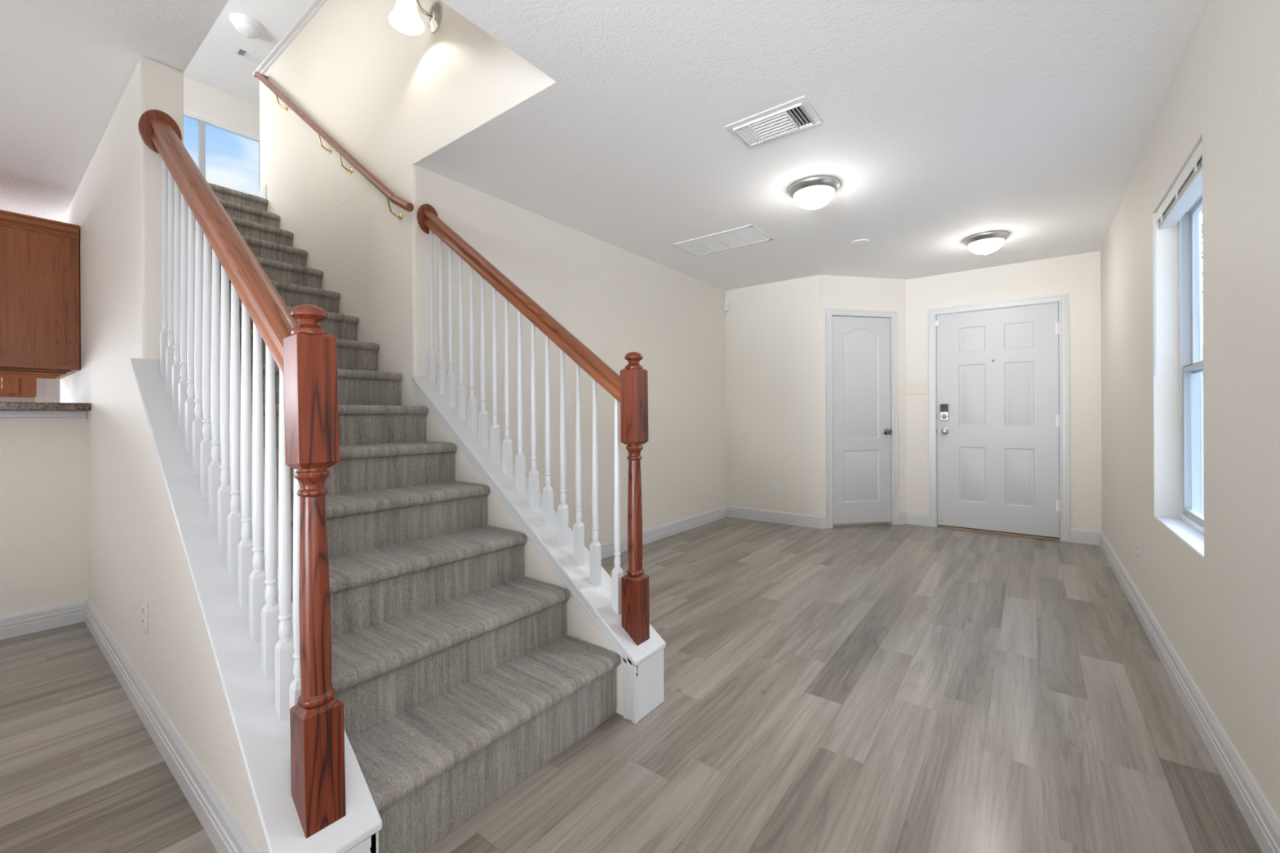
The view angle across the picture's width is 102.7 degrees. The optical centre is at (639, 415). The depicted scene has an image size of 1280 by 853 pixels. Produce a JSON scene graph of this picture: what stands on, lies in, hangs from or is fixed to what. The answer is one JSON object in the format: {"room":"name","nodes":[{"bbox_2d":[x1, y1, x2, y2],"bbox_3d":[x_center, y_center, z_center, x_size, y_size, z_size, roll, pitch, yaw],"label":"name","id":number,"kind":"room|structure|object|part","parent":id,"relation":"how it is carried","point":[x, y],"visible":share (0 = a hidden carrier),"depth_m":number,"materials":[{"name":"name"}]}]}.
{"room":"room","nodes":[
{"label":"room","id":0,"kind":"room"},
{"bbox_2d":[0,396,34,402],"bbox_3d":[-7.102,-0.093,3.647,0.120,2.440,6.000,0,0,37],"label":"wall","id":1,"kind":"structure","parent":0,"point":[2,399],"depth_m":4.95,"materials":[{"name":"white paint"}]},
{"bbox_2d":[0,377,36,397],"bbox_3d":[-6.361,-0.577,4.209,0.377,0.800,1.795,0,0,37],"label":"upper cabinet","id":2,"kind":"object","parent":1,"relation":"attached to","point":[17,387],"visible":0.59,"depth_m":4.75,"materials":[{"name":"brown wood"}]},
{"bbox_3d":[-5.968,-0.576,4.472,0.023,0.745,0.690,0,0,37],"label":"door","id":3,"kind":"part","parent":2,"relation":"part of","materials":[{"name":"brown wood"}]},
{"bbox_2d":[34,377,60,402],"bbox_3d":[-5.791,0.072,5.251,0.028,2.103,0.540,0,0,37],"label":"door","id":4,"kind":"structure","parent":1,"relation":"in","point":[48,390],"depth_m":5.10,"materials":[{"name":"white"}]},
{"bbox_2d":[0,419,88,615],"bbox_3d":[-3.643,0.544,2.017,0.116,1.133,1.992,0,0,37],"label":"wall","id":5,"kind":"structure","parent":0,"point":[44,561],"depth_m":2.65,"materials":[{"name":"white paint"}]},
{"bbox_2d":[0,598,86,639],"bbox_3d":[-3.588,1.050,1.977,0.015,0.119,1.992,0,0,37],"label":"baseboard","id":6,"kind":"structure","parent":5,"relation":"attached to","point":[48,617],"depth_m":2.63,"materials":[{"name":"white paint"}]},
{"bbox_2d":[0,410,87,420],"bbox_3d":[-3.589,0.001,1.973,0.033,0.048,1.992,0,0,37],"label":"trim","id":7,"kind":"structure","parent":5,"relation":"attached to","point":[4,415],"depth_m":2.63,"materials":[{"name":"white paint"}]},
{"bbox_2d":[0,402,90,410],"bbox_3d":[-3.758,-0.042,2.101,0.715,0.039,1.990,0,0,37],"label":"countertop","id":8,"kind":"structure","parent":5,"relation":"on","point":[3,406],"depth_m":2.55,"materials":[{"name":"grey stone"}]},
{"bbox_2d":[60,56,268,852],"bbox_3d":[-2.319,-0.116,2.335,4.282,2.440,0.122,0,0,37],"label":"wall","id":9,"kind":"structure","parent":0,"point":[116,206],"depth_m":1.97,"materials":[{"name":"white paint"}]},
{"bbox_2d":[0,371,67,378],"bbox_3d":[-4.343,-0.649,2.731,0.565,0.790,1.688,0,0,37],"label":"upper cabinet","id":10,"kind":"object","parent":9,"relation":"attached to","point":[20,375],"visible":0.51,"depth_m":3.36,"materials":[{"name":"brown wood"}]},
{"bbox_2d":[0,209,79,374],"bbox_3d":[-3.895,-0.667,2.390,0.517,0.820,1.688,0,0,37],"label":"upper cabinet","id":11,"kind":"object","parent":9,"relation":"attached to","point":[40,311],"visible":1,"depth_m":2.80,"materials":[{"name":"brown wood"}]},
{"bbox_3d":[-3.897,-1.038,2.390,0.517,0.078,1.688,0,0,37],"label":"crown moulding","id":12,"kind":"part","parent":11,"relation":"part of","materials":[{"name":"brown wood"}]},
{"bbox_3d":[-3.899,-0.267,2.394,0.497,0.021,1.688,0,0,37],"label":"rail","id":13,"kind":"part","parent":11,"relation":"part of","materials":[{"name":"brown wood"}]},
{"bbox_2d":[142,597,147,634],"bbox_3d":[-1.806,0.730,1.866,0.072,0.116,0.008,0,0,37],"label":"wall outlet","id":14,"kind":"object","parent":9,"relation":"attached to","point":[144,603],"visible":1,"depth_m":1.85,"materials":[{"name":"white plastic"}]},
{"bbox_2d":[142,605,145,615],"bbox_3d":[-1.807,0.710,1.865,0.033,0.028,0.004,0,0,37],"label":"socket","id":15,"kind":"object","parent":14,"relation":"attached to","point":[143,606],"depth_m":1.86,"materials":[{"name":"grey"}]},
{"bbox_2d":[142,616,145,626],"bbox_3d":[-1.807,0.749,1.865,0.033,0.028,0.004,0,0,37],"label":"socket","id":16,"kind":"object","parent":14,"relation":"attached to","point":[143,617],"depth_m":1.86,"materials":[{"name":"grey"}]},
{"bbox_2d":[84,598,258,852],"bbox_3d":[-1.823,1.042,1.876,2.946,0.119,0.015,0,0,37],"label":"baseboard","id":17,"kind":"structure","parent":9,"relation":"attached to","point":[226,834],"depth_m":1.56,"materials":[{"name":"white paint"}]},
{"bbox_2d":[130,358,382,852],"bbox_3d":[-1.211,0.443,1.482,1.501,1.312,0.191,0,0,37],"label":"trim","id":18,"kind":"structure","parent":9,"relation":"attached to","point":[263,740],"depth_m":1.21,"materials":[{"name":"white paint"}]},
{"bbox_2d":[137,109,346,838],"bbox_3d":[-1.229,-0.150,1.494,1.460,2.003,0.121,0,0,37],"label":"stair railing","id":19,"kind":"object","parent":18,"relation":"on","point":[208,384],"visible":1,"depth_m":1.24,"materials":[{"name":"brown wood"}]},
{"bbox_3d":[-1.254,-0.574,1.512,1.756,0.070,0.064,42,24,29],"label":"handrail","id":20,"kind":"part","parent":19,"relation":"part of","materials":[{"name":"brown wood"}]},
{"bbox_3d":[-0.690,0.337,1.085,0.076,1.022,0.077,-3,-2,37],"label":"newel post","id":21,"kind":"part","parent":19,"relation":"part of","materials":[{"name":"brown wood"}]},
{"bbox_2d":[369,833,376,852],"bbox_3d":[-1.166,0.451,1.542,1.499,1.295,0.014,0,0,37],"label":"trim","id":22,"kind":"structure","parent":9,"relation":"attached to","point":[371,851],"depth_m":1.09,"materials":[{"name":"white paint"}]},
{"bbox_2d":[183,75,259,135],"bbox_3d":[-5.904,-2.913,5.867,0.140,2.432,4.600,0,0,37],"label":"wall","id":23,"kind":"structure","parent":0,"point":[199,98],"depth_m":6.51,"materials":[{"name":"white paint"}]},
{"bbox_2d":[183,108,259,141],"bbox_3d":[-5.440,-3.699,6.384,0.040,0.060,1.260,0,0,37],"label":"window blind","id":24,"kind":"object","parent":23,"relation":"attached to","point":[187,113],"visible":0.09,"depth_m":6.51,"materials":[{"name":"white plastic"}]},
{"bbox_2d":[183,115,260,189],"bbox_3d":[-5.476,-3.081,6.413,0.080,1.304,1.290,0,0,37],"label":"window","id":25,"kind":"structure","parent":23,"relation":"attached to","point":[202,125],"depth_m":6.39,"materials":[{"name":"grey plastic"}]},
{"bbox_2d":[182,0,313,106],"bbox_3d":[-3.217,-4.192,3.817,7.088,0.100,4.600,0,0,37],"label":"ceiling","id":26,"kind":"structure","parent":0,"point":[215,64],"depth_m":5.71,"materials":[{"name":"white paint"}]},
{"bbox_2d":[229,13,264,39],"bbox_3d":[-4.148,-4.070,5.406,0.294,0.135,0.294,0,0,37],"label":"ceiling light","id":27,"kind":"object","parent":26,"relation":"attached to","point":[247,26],"visible":1,"depth_m":5.34,"materials":[{"name":"white glass"}]},
{"bbox_2d":[232,44,266,64],"bbox_3d":[-4.445,-4.128,5.908,0.200,0.017,0.364,0,0,37],"label":"ceiling vent","id":28,"kind":"object","parent":26,"relation":"in","point":[244,52],"visible":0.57,"depth_m":5.85,"materials":[{"name":"white metal"}]},
{"bbox_2d":[259,0,623,715],"bbox_3d":[-1.499,-0.820,3.053,3.842,3.840,0.163,0,0,37],"label":"wall","id":29,"kind":"structure","parent":0,"point":[391,98],"depth_m":2.93,"materials":[{"name":"white paint"}]},
{"bbox_2d":[257,184,266,199],"bbox_3d":[-3.025,-1.771,4.103,0.170,0.120,0.016,0,0,37],"label":"baseboard","id":30,"kind":"structure","parent":29,"relation":"attached to","point":[262,193],"depth_m":4.07,"materials":[{"name":"white paint"}]},
{"bbox_2d":[253,0,328,79],"bbox_3d":[-1.650,-2.754,3.135,3.578,0.046,0.195,0,0,37],"label":"trim","id":31,"kind":"structure","parent":29,"relation":"on","point":[315,6],"depth_m":3.69,"materials":[{"name":"white paint"}]},
{"bbox_2d":[254,71,413,220],"bbox_3d":[-2.078,-1.867,3.338,2.285,1.638,0.082,0,0,37],"label":"wall handrail","id":32,"kind":"object","parent":29,"relation":"attached to","point":[396,200],"visible":1,"depth_m":3.12,"materials":[{"name":"brown wood"}]},
{"bbox_3d":[-1.246,-1.112,2.683,0.175,0.045,0.043,33,20,32],"label":"rail","id":33,"kind":"part","parent":32,"relation":"part of","materials":[{"name":"brown wood"}]},
{"bbox_2d":[388,0,441,35],"bbox_3d":[-1.124,-2.033,2.527,0.167,0.223,0.216,0,0,37],"label":"wall sconce","id":34,"kind":"object","parent":29,"relation":"attached to","point":[405,17],"visible":1,"depth_m":2.55,"materials":[{"name":"white glass"}]},
{"bbox_3d":[-1.143,-2.029,2.507,0.058,0.125,0.058,0,0,37],"label":"bulb","id":35,"kind":"part","parent":34,"relation":"part of","materials":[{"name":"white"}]},
{"bbox_3d":[-1.142,-2.011,2.507,0.162,0.178,0.162,0,0,37],"label":"lamp shade","id":36,"kind":"part","parent":34,"relation":"part of","materials":[{"name":"white glass"}]},
{"bbox_3d":[-1.117,-2.073,2.538,0.074,0.143,0.153,0,0,37],"label":"arm","id":37,"kind":"part","parent":34,"relation":"part of","materials":[{"name":"silver metal"}]},
{"bbox_3d":[-1.045,-2.017,2.585,0.112,0.150,0.027,0,0,37],"label":"plate","id":38,"kind":"part","parent":34,"relation":"part of","materials":[{"name":"silver metal"}]},
{"bbox_2d":[411,375,666,724],"bbox_3d":[-0.556,0.440,2.341,1.501,1.312,0.191,0,0,37],"label":"trim","id":39,"kind":"structure","parent":29,"relation":"attached to","point":[648,655],"depth_m":2.10,"materials":[{"name":"white paint"}]},
{"bbox_2d":[417,203,649,645],"bbox_3d":[-0.573,-0.152,2.352,1.464,2.005,0.121,0,0,37],"label":"stair railing","id":40,"kind":"object","parent":39,"relation":"on","point":[630,591],"visible":1,"depth_m":2.21,"materials":[{"name":"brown wood"}]},
{"bbox_3d":[-0.599,-0.576,2.370,1.761,0.070,0.064,42,24,29],"label":"handrail","id":41,"kind":"part","parent":40,"relation":"part of","materials":[{"name":"brown wood"}]},
{"bbox_3d":[-0.019,0.335,1.932,0.076,1.024,0.077,0,0,37],"label":"newel post","id":42,"kind":"part","parent":40,"relation":"part of","materials":[{"name":"brown wood"}]},
{"bbox_2d":[292,164,726,547],"bbox_3d":[-1.036,-0.122,4.892,2.347,2.440,3.644,0,0,37],"label":"wall","id":43,"kind":"structure","parent":0,"point":[617,302],"depth_m":3.56,"materials":[{"name":"white paint"}]},
{"bbox_2d":[586,505,727,559],"bbox_3d":[-0.079,1.034,4.191,0.015,0.119,3.367,0,0,37],"label":"baseboard","id":44,"kind":"structure","parent":43,"relation":"attached to","point":[659,532],"depth_m":4.64,"materials":[{"name":"white paint"}]},
{"bbox_2d":[0,0,1208,290],"bbox_3d":[-2.551,-1.514,2.816,8.740,0.358,10.400,0,0,37],"label":"ceiling","id":45,"kind":"structure","parent":0,"point":[946,122],"depth_m":2.28,"materials":[{"name":"white paint"}]},
{"bbox_2d":[671,224,773,257],"bbox_3d":[0.631,-1.346,3.970,0.689,0.007,0.379,0,0,37],"label":"ceiling vent","id":46,"kind":"object","parent":45,"relation":"in","point":[749,234],"visible":1,"depth_m":3.95,"materials":[{"name":"white metal"}]},
{"bbox_2d":[724,95,822,148],"bbox_3d":[0.618,-1.341,2.369,0.379,0.017,0.245,0,0,37],"label":"ceiling vent","id":47,"kind":"object","parent":45,"relation":"in","point":[797,114],"visible":1,"depth_m":2.35,"materials":[{"name":"white metal"}]},
{"bbox_2d":[787,175,840,209],"bbox_3d":[1.028,-1.284,3.027,0.294,0.135,0.294,0,0,37],"label":"ceiling light","id":48,"kind":"object","parent":45,"relation":"attached to","point":[812,193],"visible":1,"depth_m":2.95,"materials":[{"name":"white glass"}]},
{"bbox_2d":[850,239,870,245],"bbox_3d":[1.719,-1.351,4.000,0.140,0.008,0.140,0,0,37],"label":"cover plate","id":49,"kind":"object","parent":45,"relation":"attached to","point":[860,242],"visible":1,"depth_m":3.99,"materials":[{"name":"white paint"}]},
{"bbox_2d":[963,231,1009,255],"bbox_3d":[2.640,-1.292,3.908,0.294,0.135,0.294,0,0,37],"label":"ceiling light","id":50,"kind":"object","parent":45,"relation":"attached to","point":[986,242],"visible":1,"depth_m":3.83,"materials":[{"name":"white glass"}]},
{"bbox_2d":[0,516,1262,852],"bbox_3d":[-2.538,1.145,2.816,8.740,0.080,10.400,0,0,37],"label":"floor","id":51,"kind":"structure","parent":0,"point":[881,687],"depth_m":1.77,"materials":[{"name":"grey wood"}]},
{"bbox_2d":[187,182,620,852],"bbox_3d":[-1.914,-0.306,2.686,3.931,2.817,0.923,0,0,37],"label":"staircase","id":52,"kind":"structure","parent":51,"relation":"on","point":[457,673],"depth_m":1.78,"materials":[{"name":"grey carpet"}]},
{"bbox_2d":[725,275,819,515],"bbox_3d":[1.317,-0.133,5.315,1.122,2.440,0.120,0,0,37],"label":"wall","id":53,"kind":"structure","parent":0,"point":[772,356],"depth_m":5.20,"materials":[{"name":"white paint"}]},
{"bbox_2d":[724,302,728,311],"bbox_3d":[0.929,-1.167,5.502,0.058,0.084,0.042,0,0,-8],"label":"sensor","id":54,"kind":"object","parent":53,"relation":"attached to","point":[726,304],"visible":1,"depth_m":5.48,"materials":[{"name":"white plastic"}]},
{"bbox_2d":[726,505,820,528],"bbox_3d":[1.331,1.027,5.223,1.009,0.119,0.015,0,0,37],"label":"baseboard","id":55,"kind":"structure","parent":53,"relation":"attached to","point":[763,515],"depth_m":5.19,"materials":[{"name":"white paint"}]},
{"bbox_2d":[770,480,777,492],"bbox_3d":[1.358,0.721,5.206,0.072,0.116,0.008,0,0,37],"label":"wall outlet","id":56,"kind":"object","parent":53,"relation":"attached to","point":[773,483],"visible":1,"depth_m":5.20,"materials":[{"name":"white plastic"}]},
{"bbox_2d":[818,275,906,526],"bbox_3d":[2.184,-0.137,5.078,0.956,2.440,0.110,0,0,-12],"label":"wall","id":57,"kind":"structure","parent":0,"point":[845,292],"depth_m":5.04,"materials":[{"name":"white paint"}]},
{"bbox_2d":[820,515,827,528],"bbox_3d":[1.774,1.025,4.929,0.097,0.119,0.015,0,0,-12],"label":"baseboard","id":58,"kind":"structure","parent":57,"relation":"attached to","point":[824,524],"depth_m":4.92,"materials":[{"name":"white paint"}]},
{"bbox_2d":[825,308,898,528],"bbox_3d":[2.178,0.024,5.020,0.782,2.118,0.101,0,0,-12],"label":"door","id":59,"kind":"structure","parent":57,"relation":"in","point":[862,435],"depth_m":5.03,"materials":[{"name":"grey paint"}]},
{"bbox_2d":[898,511,906,524],"bbox_3d":[2.617,1.021,5.103,0.108,0.119,0.015,0,0,-12],"label":"baseboard","id":60,"kind":"structure","parent":57,"relation":"attached to","point":[902,515],"depth_m":5.10,"materials":[{"name":"white paint"}]},
{"bbox_2d":[905,250,1102,531],"bbox_3d":[3.301,-0.142,4.710,1.713,2.440,0.120,0,0,37],"label":"wall","id":61,"kind":"structure","parent":0,"point":[1078,275],"depth_m":4.42,"materials":[{"name":"white paint"}]},
{"bbox_2d":[907,382,926,394],"bbox_3d":[2.733,-0.270,5.057,0.165,0.116,0.016,0,0,37],"label":"light switch","id":62,"kind":"object","parent":61,"relation":"attached to","point":[919,388],"visible":1,"depth_m":5.06,"materials":[{"name":"beige plastic"}]},
{"bbox_2d":[906,511,928,526],"bbox_3d":[2.746,1.021,5.052,0.206,0.119,0.015,0,0,37],"label":"baseboard","id":63,"kind":"structure","parent":61,"relation":"attached to","point":[913,518],"depth_m":5.05,"materials":[{"name":"white paint"}]},
{"bbox_2d":[928,293,1070,542],"bbox_3d":[3.243,0.020,4.686,1.050,2.116,0.111,0,0,37],"label":"door","id":64,"kind":"structure","parent":61,"relation":"in","point":[998,378],"depth_m":4.66,"materials":[{"name":"grey paint"}]},
{"bbox_2d":[1070,528,1101,545],"bbox_3d":[3.735,1.016,4.299,0.214,0.119,0.015,0,0,37],"label":"baseboard","id":65,"kind":"structure","parent":61,"relation":"attached to","point":[1077,535],"depth_m":4.29,"materials":[{"name":"white paint"}]},
{"bbox_2d":[1100,0,1279,821],"bbox_3d":[0.834,-0.131,0.188,0.160,2.440,10.310,0,0,37],"label":"wall","id":66,"kind":"structure","parent":0,"point":[1219,611],"depth_m":1.62,"materials":[{"name":"white paint"}]},
{"bbox_2d":[1137,539,1140,563],"bbox_3d":[2.704,0.736,2.777,0.008,0.116,0.072,0,0,37],"label":"wall outlet","id":67,"kind":"object","parent":66,"relation":"attached to","point":[1138,540],"visible":1,"depth_m":2.77,"materials":[{"name":"white plastic"}]},
{"bbox_2d":[1155,516,1204,557],"bbox_3d":[2.221,0.489,2.067,0.084,0.016,0.877,0,0,37],"label":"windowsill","id":68,"kind":"structure","parent":66,"relation":"attached to","point":[1191,536],"depth_m":2.10,"materials":[{"name":"white paint"}]},
{"bbox_2d":[1099,531,1279,852],"bbox_3d":[0.794,1.030,0.272,0.015,0.119,9.988,0,0,37],"label":"baseboard","id":69,"kind":"structure","parent":66,"relation":"attached to","point":[1264,824],"depth_m":1.65,"materials":[{"name":"white paint"}]},
{"bbox_2d":[1178,191,1204,535],"bbox_3d":[2.276,-0.239,2.023,0.069,1.450,0.877,0,0,37],"label":"window","id":70,"kind":"structure","parent":66,"relation":"in","point":[1191,366],"depth_m":2.34,"materials":[{"name":"white plastic"}]},
{"bbox_2d":[1154,139,1202,375],"bbox_3d":[2.211,-0.574,2.071,0.074,0.774,0.861,0,0,37],"label":"window blind","id":71,"kind":"object","parent":70,"relation":"attached to","point":[1188,187],"visible":0.7,"depth_m":2.13,"materials":[{"name":"white plastic"}]},
{"bbox_3d":[2.418,-0.561,2.397,0.005,0.705,0.005,0,0,37],"label":"pull cord","id":72,"kind":"part","parent":71,"relation":"part of","materials":[{"name":"white plastic"}]},
{"bbox_3d":[2.216,-0.884,2.066,0.052,0.011,0.855,0,0,37],"label":"rail","id":73,"kind":"part","parent":71,"relation":"part of","materials":[{"name":"white plastic"}]},
{"bbox_3d":[2.267,0.117,2.030,0.024,0.682,0.821,0,0,37],"label":"sash","id":74,"kind":"part","parent":70,"relation":"part of","materials":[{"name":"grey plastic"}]},
{"bbox_3d":[2.287,-0.563,2.013,0.022,0.747,0.821,0,0,37],"label":"sash","id":75,"kind":"part","parent":70,"relation":"part of","materials":[{"name":"white plastic"}]},
{"label":"outside","id":76,"kind":"structure","parent":0,"visible":0},
{"bbox_2d":[1203,479,1204,515],"bbox_3d":[12.328,1.460,5.701,11.300,0.150,36.000,0,0,37],"label":"ground","id":77,"kind":"structure","parent":76,"point":[1203,479],"depth_m":8.74,"materials":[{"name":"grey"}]},
{"bbox_2d":[1201,209,1203,375],"bbox_3d":[9.120,-1.978,8.758,1.526,6.766,2.633,0,0,37],"label":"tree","id":78,"kind":"object","parent":77,"relation":"on","point":[1202,210],"visible":0.02,"depth_m":8.51,"materials":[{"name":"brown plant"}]},
{"bbox_2d":[1202,346,1204,479],"bbox_3d":[11.088,-0.059,6.326,4.020,2.900,16.500,0,0,37],"label":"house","id":79,"kind":"structure","parent":77,"relation":"on","point":[1202,346],"depth_m":11.14,"materials":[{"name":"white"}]}
]}

